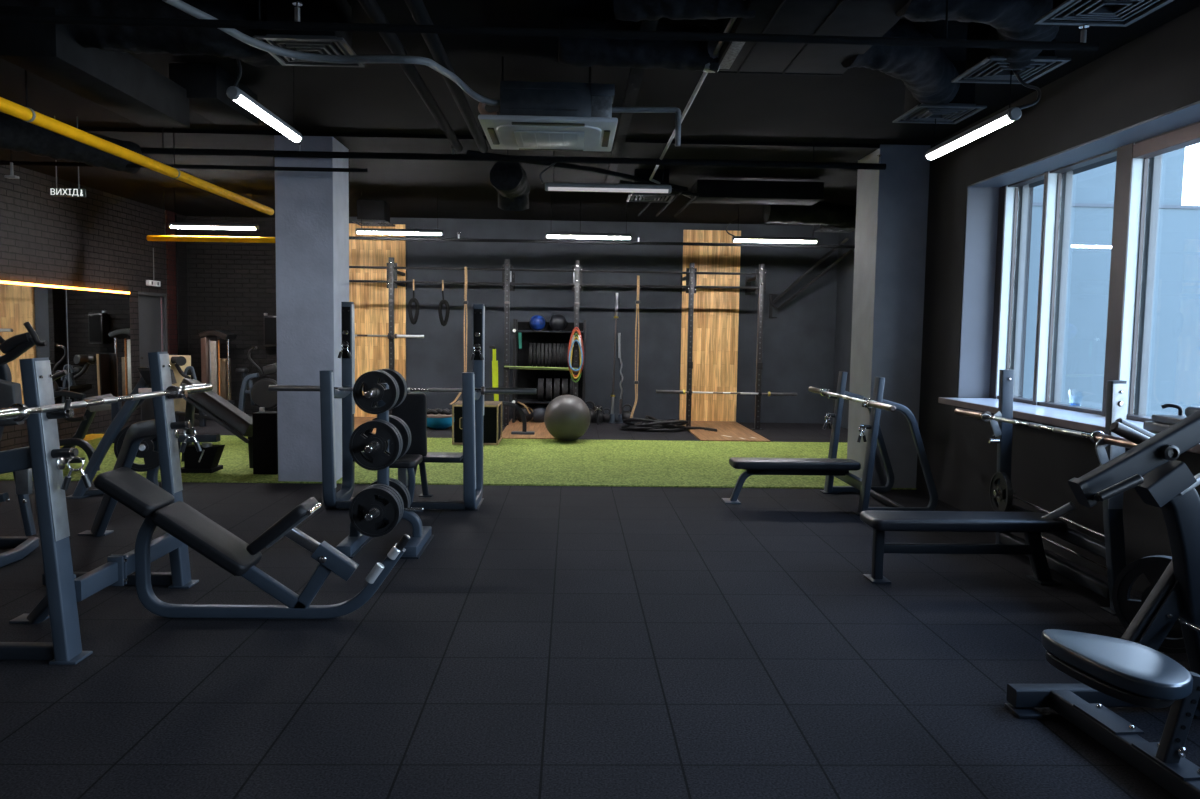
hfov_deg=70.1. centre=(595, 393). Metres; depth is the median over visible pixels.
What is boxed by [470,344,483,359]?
clip
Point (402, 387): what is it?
weight plate
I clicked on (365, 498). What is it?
weight plate
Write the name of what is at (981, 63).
ceiling vent
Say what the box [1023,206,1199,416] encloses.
wall
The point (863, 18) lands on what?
duct
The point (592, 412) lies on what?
kettlebell
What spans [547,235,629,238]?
diffuser
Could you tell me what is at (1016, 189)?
window frame
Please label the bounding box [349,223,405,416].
wood wall panel
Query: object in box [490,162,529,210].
flexible duct
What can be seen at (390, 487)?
weight plate
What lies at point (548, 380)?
bumper plate
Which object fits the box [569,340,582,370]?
band
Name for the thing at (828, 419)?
clip
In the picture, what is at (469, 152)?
conduit
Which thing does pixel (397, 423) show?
weight plate
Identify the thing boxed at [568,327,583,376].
band
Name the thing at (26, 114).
gas pipe
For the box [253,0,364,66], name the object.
ceiling vent
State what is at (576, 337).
band
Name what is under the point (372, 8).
conduit
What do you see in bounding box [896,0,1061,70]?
flexible duct
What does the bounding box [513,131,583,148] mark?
grille
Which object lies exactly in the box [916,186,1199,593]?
wall
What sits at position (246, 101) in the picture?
diffuser
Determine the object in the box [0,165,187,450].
wall
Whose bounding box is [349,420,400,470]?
weight plate
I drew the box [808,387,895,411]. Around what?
barbell
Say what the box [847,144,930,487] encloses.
column
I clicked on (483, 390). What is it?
barbell
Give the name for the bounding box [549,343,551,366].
bumper plate
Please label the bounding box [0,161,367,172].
conduit
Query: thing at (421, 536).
tree
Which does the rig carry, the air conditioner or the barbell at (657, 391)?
the barbell at (657, 391)
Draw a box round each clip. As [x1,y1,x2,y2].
[61,457,91,489]
[179,427,201,452]
[338,342,351,358]
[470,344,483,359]
[823,414,831,428]
[857,425,866,442]
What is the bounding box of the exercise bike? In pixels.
[236,347,276,417]
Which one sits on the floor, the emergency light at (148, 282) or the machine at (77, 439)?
the machine at (77, 439)
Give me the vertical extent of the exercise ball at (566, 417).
0.650 m
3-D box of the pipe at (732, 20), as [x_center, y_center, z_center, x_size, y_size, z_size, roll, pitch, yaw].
[0.719,-2.134,6.709,0.547,0.028,7.632,1,4,3]
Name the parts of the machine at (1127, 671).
foot plate, rail, rail plate, long rail, press arm, column plate, rail plate, seat post, foot plate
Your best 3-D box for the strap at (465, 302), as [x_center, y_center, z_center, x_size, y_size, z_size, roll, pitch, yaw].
[-2.161,-0.905,13.516,0.290,2.178,0.056,-1,4,-22]
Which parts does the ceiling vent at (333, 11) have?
frame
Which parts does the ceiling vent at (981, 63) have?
frame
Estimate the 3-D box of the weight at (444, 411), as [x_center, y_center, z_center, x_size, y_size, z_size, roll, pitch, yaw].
[-2.284,0.291,13.168,0.184,0.090,0.162,1,4,-2]
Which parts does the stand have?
curved arm, plate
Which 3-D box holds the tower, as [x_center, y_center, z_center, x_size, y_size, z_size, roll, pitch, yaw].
[-6.519,-0.325,14.341,1.119,1.473,0.700,1,4,-2]
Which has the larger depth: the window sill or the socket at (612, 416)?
the socket at (612, 416)
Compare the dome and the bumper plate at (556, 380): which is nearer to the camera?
the dome
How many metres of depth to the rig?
13.62 m
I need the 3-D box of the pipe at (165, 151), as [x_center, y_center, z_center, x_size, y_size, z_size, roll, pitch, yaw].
[-0.836,-2.341,8.132,7.270,0.278,0.060,1,4,-2]
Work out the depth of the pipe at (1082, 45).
3.83 m
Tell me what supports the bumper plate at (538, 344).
on the storage rack
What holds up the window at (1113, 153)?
in the wall
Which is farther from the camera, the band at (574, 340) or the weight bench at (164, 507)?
the band at (574, 340)
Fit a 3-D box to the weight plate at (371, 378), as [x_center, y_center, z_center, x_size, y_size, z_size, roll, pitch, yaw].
[-1.490,-0.004,5.786,0.295,0.294,0.050,1,4,-1]
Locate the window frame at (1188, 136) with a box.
[1133,123,1199,157]
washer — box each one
[55,458,64,469]
[173,429,178,437]
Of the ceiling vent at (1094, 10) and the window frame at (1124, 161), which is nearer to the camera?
the ceiling vent at (1094, 10)
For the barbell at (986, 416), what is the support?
on the press at (1018, 519)
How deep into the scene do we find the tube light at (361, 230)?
11.82 m
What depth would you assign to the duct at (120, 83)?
5.04 m
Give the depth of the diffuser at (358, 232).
11.82 m
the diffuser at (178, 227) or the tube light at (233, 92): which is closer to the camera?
the tube light at (233, 92)
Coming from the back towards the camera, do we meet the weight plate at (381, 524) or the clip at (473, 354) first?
the clip at (473, 354)
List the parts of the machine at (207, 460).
post, foot plate, post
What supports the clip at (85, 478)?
attached to the weight bench at (164, 507)
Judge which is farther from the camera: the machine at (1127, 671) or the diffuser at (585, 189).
the diffuser at (585, 189)
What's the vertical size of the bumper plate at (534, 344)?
0.402 m
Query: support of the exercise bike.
on the floor
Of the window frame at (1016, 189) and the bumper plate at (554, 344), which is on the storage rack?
the bumper plate at (554, 344)
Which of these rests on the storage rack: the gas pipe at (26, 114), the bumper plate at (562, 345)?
the bumper plate at (562, 345)
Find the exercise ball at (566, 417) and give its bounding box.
[544,395,590,440]
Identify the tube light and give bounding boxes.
[168,188,258,229]
[226,59,302,142]
[355,192,443,235]
[540,144,671,193]
[545,195,631,239]
[725,209,817,243]
[925,70,1040,160]
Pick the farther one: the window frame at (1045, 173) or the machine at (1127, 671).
the window frame at (1045, 173)
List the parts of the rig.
post, bracket plate, wall arm, post, bracket plate, wall plate, post, bracket plate, wall plate, post, bracket plate, wall plate, wall arm, post, bracket plate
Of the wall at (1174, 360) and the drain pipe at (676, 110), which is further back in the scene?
the wall at (1174, 360)
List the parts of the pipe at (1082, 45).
hanger rod, hanger rod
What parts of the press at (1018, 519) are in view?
foot plate, leg, rack post, leg, foot plate, floor rail, foot plate, rack post, post plate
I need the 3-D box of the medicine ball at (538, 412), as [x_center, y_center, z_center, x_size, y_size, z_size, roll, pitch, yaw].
[-0.925,0.356,14.243,0.299,0.300,0.299,1,4,-2]
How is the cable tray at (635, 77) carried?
hanging from the ceiling
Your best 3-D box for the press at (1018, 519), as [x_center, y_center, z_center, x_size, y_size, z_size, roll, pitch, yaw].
[2.386,0.535,5.488,1.389,1.329,1.543,1,4,-2]
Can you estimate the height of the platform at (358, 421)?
0.022 m
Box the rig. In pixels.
[349,257,765,429]
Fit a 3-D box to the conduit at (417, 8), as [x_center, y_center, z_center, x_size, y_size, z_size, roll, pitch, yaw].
[-0.958,-2.078,5.440,0.084,0.104,4.800,1,4,-2]
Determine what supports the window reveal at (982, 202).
attached to the wall at (962, 461)
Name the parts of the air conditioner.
hanger rod, casing, panel, panel, hanger rod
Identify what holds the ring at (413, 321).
hanging from the rig
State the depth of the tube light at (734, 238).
11.97 m
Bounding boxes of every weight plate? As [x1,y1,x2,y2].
[114,424,159,471]
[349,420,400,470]
[349,487,400,536]
[353,371,397,413]
[358,485,401,528]
[360,370,398,409]
[360,419,402,461]
[360,484,403,524]
[363,369,405,409]
[363,416,409,459]
[369,479,408,523]
[371,415,410,455]
[374,478,410,506]
[385,368,406,407]
[989,472,1012,511]
[1112,555,1185,653]
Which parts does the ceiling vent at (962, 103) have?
frame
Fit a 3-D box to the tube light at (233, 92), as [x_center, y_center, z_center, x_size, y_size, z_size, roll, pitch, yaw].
[-2.160,-2.055,5.649,0.092,0.534,1.210,1,4,-2]
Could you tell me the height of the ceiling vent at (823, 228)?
0.331 m
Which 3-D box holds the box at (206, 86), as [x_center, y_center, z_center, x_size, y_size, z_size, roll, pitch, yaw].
[-2.876,-2.252,6.478,0.340,0.240,0.800,1,4,-2]
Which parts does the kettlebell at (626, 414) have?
handle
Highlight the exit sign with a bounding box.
[50,116,85,196]
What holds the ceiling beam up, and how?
attached to the ceiling
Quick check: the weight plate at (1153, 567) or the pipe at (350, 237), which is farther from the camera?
the pipe at (350, 237)
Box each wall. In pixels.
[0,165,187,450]
[186,216,276,413]
[349,217,838,423]
[832,229,854,428]
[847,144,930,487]
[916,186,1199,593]
[928,6,1199,199]
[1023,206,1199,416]
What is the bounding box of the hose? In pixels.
[162,0,499,105]
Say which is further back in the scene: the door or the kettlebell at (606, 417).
the kettlebell at (606, 417)
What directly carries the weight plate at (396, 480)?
on the tree
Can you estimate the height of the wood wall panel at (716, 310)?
3.280 m
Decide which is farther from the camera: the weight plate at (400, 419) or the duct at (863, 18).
the weight plate at (400, 419)
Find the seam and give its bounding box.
[1032,202,1199,208]
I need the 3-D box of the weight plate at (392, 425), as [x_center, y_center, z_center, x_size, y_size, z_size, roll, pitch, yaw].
[-1.497,0.351,5.867,0.338,0.338,0.052,1,4,-1]
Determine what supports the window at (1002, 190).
in the wall at (962, 461)
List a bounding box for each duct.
[0,0,283,66]
[0,6,189,127]
[0,113,141,173]
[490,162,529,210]
[558,16,718,72]
[692,180,823,205]
[715,0,909,75]
[763,201,855,227]
[841,20,959,104]
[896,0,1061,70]
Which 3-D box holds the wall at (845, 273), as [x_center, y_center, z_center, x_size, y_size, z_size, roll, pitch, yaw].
[4.261,-0.975,12.107,0.040,3.420,5.950,1,4,-2]
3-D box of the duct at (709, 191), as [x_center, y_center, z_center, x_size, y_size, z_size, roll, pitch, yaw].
[1.940,-2.415,10.309,1.500,0.200,0.500,1,4,-2]
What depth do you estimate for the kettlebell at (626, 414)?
14.47 m
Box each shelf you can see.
[515,399,550,403]
[516,331,583,332]
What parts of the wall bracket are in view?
wall plate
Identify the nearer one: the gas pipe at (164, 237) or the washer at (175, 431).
the washer at (175, 431)
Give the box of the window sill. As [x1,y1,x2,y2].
[948,398,1157,434]
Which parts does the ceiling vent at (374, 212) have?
frame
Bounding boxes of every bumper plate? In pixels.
[529,343,532,366]
[533,343,536,366]
[537,343,540,366]
[538,378,543,400]
[541,343,544,366]
[545,343,547,366]
[546,378,551,400]
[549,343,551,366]
[553,343,555,366]
[554,378,559,397]
[556,343,559,366]
[560,344,563,366]
[562,378,567,394]
[564,344,567,367]
[570,379,572,394]
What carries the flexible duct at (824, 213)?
hanging from the ceiling
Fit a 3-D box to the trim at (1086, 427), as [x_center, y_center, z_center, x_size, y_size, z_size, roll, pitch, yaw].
[3.239,0.451,2.308,0.027,0.051,10.760,1,4,-2]
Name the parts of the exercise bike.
curved handle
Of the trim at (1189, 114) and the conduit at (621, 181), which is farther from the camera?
the conduit at (621, 181)
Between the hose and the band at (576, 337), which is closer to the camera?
the hose
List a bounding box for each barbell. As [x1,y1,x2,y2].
[0,383,212,421]
[268,385,535,394]
[355,334,423,337]
[611,293,618,413]
[656,390,796,395]
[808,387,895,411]
[954,408,1136,448]
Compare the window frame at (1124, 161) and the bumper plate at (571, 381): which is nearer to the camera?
the window frame at (1124, 161)
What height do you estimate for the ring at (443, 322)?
0.734 m
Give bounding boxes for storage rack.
[512,319,585,422]
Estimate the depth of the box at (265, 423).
8.84 m
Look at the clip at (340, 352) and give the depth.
7.60 m
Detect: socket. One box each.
[608,414,615,422]
[616,414,622,422]
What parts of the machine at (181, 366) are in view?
roller arm, curved handle, seat post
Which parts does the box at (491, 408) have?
box lid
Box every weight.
[427,409,437,413]
[442,409,451,414]
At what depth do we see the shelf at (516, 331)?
13.99 m
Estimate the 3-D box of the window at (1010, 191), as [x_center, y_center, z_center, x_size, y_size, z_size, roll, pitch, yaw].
[3.641,-0.890,7.613,0.103,1.879,0.110,1,4,-2]
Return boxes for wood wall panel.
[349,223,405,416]
[679,230,740,421]
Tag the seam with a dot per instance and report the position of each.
(1034, 203)
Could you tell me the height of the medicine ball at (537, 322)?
0.260 m
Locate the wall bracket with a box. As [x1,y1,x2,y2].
[769,237,852,317]
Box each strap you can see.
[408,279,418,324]
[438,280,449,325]
[450,267,467,404]
[630,276,639,417]
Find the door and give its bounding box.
[139,295,161,420]
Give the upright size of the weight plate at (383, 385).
0.294 m
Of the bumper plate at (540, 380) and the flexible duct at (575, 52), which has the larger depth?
the bumper plate at (540, 380)
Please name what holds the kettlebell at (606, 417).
on the floor
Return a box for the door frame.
[138,291,167,420]
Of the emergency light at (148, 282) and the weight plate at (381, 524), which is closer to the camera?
the weight plate at (381, 524)
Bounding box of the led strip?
[0,280,129,293]
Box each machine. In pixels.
[0,322,47,566]
[52,370,113,470]
[66,366,176,498]
[169,354,230,426]
[178,378,252,472]
[1005,410,1199,798]
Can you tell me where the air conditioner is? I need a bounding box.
[478,57,617,151]
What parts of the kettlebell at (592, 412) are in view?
handle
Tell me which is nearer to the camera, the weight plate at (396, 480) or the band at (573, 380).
the weight plate at (396, 480)
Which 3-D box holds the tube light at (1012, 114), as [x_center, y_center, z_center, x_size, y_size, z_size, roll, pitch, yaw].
[2.495,-1.940,5.565,0.196,0.608,1.210,1,4,-2]
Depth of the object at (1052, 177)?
6.90 m
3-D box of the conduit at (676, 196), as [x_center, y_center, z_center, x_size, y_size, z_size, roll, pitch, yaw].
[0.883,-2.351,10.519,0.447,0.046,2.305,1,4,9]
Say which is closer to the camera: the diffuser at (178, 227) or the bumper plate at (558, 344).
the diffuser at (178, 227)
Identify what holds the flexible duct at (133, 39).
hanging from the ceiling
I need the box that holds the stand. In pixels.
[502,401,534,434]
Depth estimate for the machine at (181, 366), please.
13.07 m
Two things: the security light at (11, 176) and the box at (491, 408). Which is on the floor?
the box at (491, 408)
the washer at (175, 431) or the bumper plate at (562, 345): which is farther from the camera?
the bumper plate at (562, 345)
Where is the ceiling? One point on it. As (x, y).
(861, 105)
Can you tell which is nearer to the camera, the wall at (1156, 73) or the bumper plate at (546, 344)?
the wall at (1156, 73)
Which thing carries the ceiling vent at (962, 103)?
in the ceiling
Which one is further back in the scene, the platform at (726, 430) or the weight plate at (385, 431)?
the platform at (726, 430)
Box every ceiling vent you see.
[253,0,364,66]
[352,200,394,225]
[626,169,674,202]
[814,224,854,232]
[893,60,986,123]
[951,22,1070,83]
[1034,0,1173,26]
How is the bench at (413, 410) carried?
on the floor
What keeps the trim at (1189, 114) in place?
attached to the wall at (1156, 73)
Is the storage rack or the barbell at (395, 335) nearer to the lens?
the barbell at (395, 335)
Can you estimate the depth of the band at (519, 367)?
13.61 m
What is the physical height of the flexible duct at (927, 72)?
0.324 m
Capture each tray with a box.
[605,19,658,183]
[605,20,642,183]
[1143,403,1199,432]
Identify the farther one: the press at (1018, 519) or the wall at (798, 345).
the wall at (798, 345)
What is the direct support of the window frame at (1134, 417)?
in the wall at (962, 461)
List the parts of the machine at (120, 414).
foot plate, floor rail, curved leg, leg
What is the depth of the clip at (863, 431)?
7.32 m
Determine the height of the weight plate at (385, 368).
0.294 m
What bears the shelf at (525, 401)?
attached to the storage rack
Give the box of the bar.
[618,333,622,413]
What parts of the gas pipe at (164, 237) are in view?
hanger rod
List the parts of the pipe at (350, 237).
hanger rod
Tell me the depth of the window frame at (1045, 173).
6.92 m
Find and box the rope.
[621,416,716,431]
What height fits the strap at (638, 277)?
2.304 m
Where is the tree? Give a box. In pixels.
[336,383,433,558]
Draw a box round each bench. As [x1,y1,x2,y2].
[0,351,410,664]
[320,302,484,509]
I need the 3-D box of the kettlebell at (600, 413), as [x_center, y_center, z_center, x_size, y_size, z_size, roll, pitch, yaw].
[0.049,0.353,14.520,0.189,0.296,0.189,1,4,-2]
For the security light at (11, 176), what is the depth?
7.24 m
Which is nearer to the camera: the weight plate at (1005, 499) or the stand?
the weight plate at (1005, 499)
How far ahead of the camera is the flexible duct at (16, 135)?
7.20 m
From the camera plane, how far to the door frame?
14.06 m
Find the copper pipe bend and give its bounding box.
[478,102,496,114]
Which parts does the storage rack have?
rack post, rack post, rack post, rack post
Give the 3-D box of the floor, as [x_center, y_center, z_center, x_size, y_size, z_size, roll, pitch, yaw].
[-1.302,1.211,5.117,11.520,0.136,20.500,1,4,-2]
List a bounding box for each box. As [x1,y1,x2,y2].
[169,63,257,124]
[252,411,277,474]
[452,401,501,444]
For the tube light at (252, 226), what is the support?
hanging from the ceiling
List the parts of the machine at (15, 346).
post, slanting arm, floor rail, rail, post, arm handle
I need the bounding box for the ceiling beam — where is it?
[75,127,879,159]
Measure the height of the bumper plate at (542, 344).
0.402 m
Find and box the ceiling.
[0,0,1199,224]
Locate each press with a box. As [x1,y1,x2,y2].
[721,371,937,515]
[860,370,1127,615]
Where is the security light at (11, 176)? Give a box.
[4,99,18,178]
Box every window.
[989,186,1006,398]
[996,185,1017,398]
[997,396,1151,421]
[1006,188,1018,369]
[1008,121,1199,415]
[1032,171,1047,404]
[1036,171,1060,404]
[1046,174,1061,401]
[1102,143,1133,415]
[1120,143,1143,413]
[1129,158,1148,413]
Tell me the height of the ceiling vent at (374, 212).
0.331 m
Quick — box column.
[274,135,348,481]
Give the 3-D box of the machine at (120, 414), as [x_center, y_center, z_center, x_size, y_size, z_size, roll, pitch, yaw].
[-4.245,0.343,7.750,0.897,1.195,0.460,1,4,-2]
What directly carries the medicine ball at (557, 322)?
on the storage rack
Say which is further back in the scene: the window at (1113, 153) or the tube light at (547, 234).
the tube light at (547, 234)
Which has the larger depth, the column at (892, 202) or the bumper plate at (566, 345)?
the bumper plate at (566, 345)
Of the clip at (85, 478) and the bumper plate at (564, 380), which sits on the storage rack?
the bumper plate at (564, 380)
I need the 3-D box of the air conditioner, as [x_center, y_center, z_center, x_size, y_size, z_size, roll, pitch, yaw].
[-0.330,-2.088,6.234,0.945,0.494,0.955,1,4,-2]
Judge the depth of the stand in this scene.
12.52 m
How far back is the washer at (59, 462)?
3.90 m
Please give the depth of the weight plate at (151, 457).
7.75 m
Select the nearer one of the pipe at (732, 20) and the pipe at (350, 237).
the pipe at (732, 20)
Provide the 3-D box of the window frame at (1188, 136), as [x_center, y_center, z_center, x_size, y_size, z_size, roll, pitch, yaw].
[3.823,-1.312,1.314,0.107,0.089,9.000,1,4,-2]
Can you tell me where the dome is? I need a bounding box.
[427,413,451,428]
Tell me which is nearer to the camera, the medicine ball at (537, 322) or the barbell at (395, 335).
the barbell at (395, 335)
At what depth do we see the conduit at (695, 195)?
10.08 m
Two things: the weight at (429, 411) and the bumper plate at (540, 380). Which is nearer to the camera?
the weight at (429, 411)
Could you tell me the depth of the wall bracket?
14.37 m
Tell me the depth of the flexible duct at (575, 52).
5.05 m
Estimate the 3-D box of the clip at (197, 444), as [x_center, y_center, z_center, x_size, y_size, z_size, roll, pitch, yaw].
[-2.392,0.276,5.048,0.126,0.149,0.041,-2,5,-32]
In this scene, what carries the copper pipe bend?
attached to the air conditioner
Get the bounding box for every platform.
[354,417,376,433]
[500,419,555,438]
[682,421,770,441]
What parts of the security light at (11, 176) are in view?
lamp plate, stem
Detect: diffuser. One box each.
[171,226,255,229]
[234,95,300,141]
[357,231,440,234]
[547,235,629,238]
[548,187,668,192]
[735,239,815,242]
[926,116,1012,159]
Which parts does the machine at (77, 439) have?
handle, arm, seat post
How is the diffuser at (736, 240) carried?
attached to the tube light at (734, 238)
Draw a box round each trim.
[938,397,1199,453]
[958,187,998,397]
[968,101,1199,187]
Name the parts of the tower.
guard panel, guide rod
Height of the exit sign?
0.722 m
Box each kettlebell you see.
[585,401,594,422]
[594,405,602,422]
[603,408,610,422]
[622,404,632,421]
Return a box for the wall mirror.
[0,283,131,403]
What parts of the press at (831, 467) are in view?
foot plate, leg, foot plate, rack post, rack post, rail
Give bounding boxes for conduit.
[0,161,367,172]
[358,0,462,151]
[405,0,487,152]
[467,150,687,190]
[620,180,660,215]
[656,189,681,216]
[671,191,698,216]
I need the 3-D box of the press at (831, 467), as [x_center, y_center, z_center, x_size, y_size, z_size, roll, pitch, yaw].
[2.072,0.420,7.851,1.769,1.202,1.140,1,4,-2]
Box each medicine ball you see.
[516,405,532,421]
[530,315,544,330]
[532,405,545,422]
[549,314,566,330]
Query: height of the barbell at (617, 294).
2.152 m
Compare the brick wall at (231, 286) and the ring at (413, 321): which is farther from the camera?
the brick wall at (231, 286)
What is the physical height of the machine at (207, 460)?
0.968 m
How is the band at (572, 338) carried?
hanging from the rig
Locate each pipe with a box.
[0,0,1098,50]
[0,70,273,214]
[140,127,885,169]
[147,187,274,242]
[349,201,854,247]
[612,107,680,146]
[649,18,736,198]
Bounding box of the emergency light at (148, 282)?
[146,248,160,286]
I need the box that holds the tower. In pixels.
[195,330,236,419]
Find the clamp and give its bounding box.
[594,406,601,424]
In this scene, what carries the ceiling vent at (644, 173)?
in the ceiling
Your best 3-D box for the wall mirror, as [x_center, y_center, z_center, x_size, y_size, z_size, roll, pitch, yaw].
[-6.887,-0.419,8.848,0.016,1.550,8.038,1,4,-2]
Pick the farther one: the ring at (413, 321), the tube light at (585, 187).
the ring at (413, 321)
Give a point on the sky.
(1096, 185)
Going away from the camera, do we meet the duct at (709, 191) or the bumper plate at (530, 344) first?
the duct at (709, 191)
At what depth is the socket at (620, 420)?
14.47 m
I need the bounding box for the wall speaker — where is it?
[264,313,276,345]
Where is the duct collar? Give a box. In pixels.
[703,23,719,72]
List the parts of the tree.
foot plate, arch leg, foot plate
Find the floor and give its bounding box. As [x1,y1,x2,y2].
[0,414,1199,798]
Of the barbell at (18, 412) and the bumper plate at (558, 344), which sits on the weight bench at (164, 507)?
the barbell at (18, 412)
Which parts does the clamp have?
post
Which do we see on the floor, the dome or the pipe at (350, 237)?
the dome
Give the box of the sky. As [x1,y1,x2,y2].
[1033,148,1184,204]
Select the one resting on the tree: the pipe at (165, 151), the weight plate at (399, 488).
the weight plate at (399, 488)
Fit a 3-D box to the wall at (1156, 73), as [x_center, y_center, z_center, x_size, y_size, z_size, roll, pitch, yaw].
[3.770,-1.694,1.911,0.600,0.533,14.250,1,4,-2]
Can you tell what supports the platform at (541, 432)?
on the floor
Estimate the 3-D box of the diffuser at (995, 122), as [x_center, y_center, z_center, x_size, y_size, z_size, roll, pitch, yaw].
[2.435,-1.675,5.582,0.071,0.071,1.150,1,4,-2]
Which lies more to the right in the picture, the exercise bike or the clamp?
the clamp
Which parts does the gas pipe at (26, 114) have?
hanger rod, hanger rod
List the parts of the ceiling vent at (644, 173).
frame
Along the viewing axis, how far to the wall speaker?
14.63 m
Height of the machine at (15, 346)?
1.548 m
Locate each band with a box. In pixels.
[489,346,498,400]
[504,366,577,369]
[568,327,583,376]
[569,329,582,372]
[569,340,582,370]
[570,333,581,381]
[570,336,580,378]
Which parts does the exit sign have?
hanger rod, hanger rod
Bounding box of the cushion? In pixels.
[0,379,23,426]

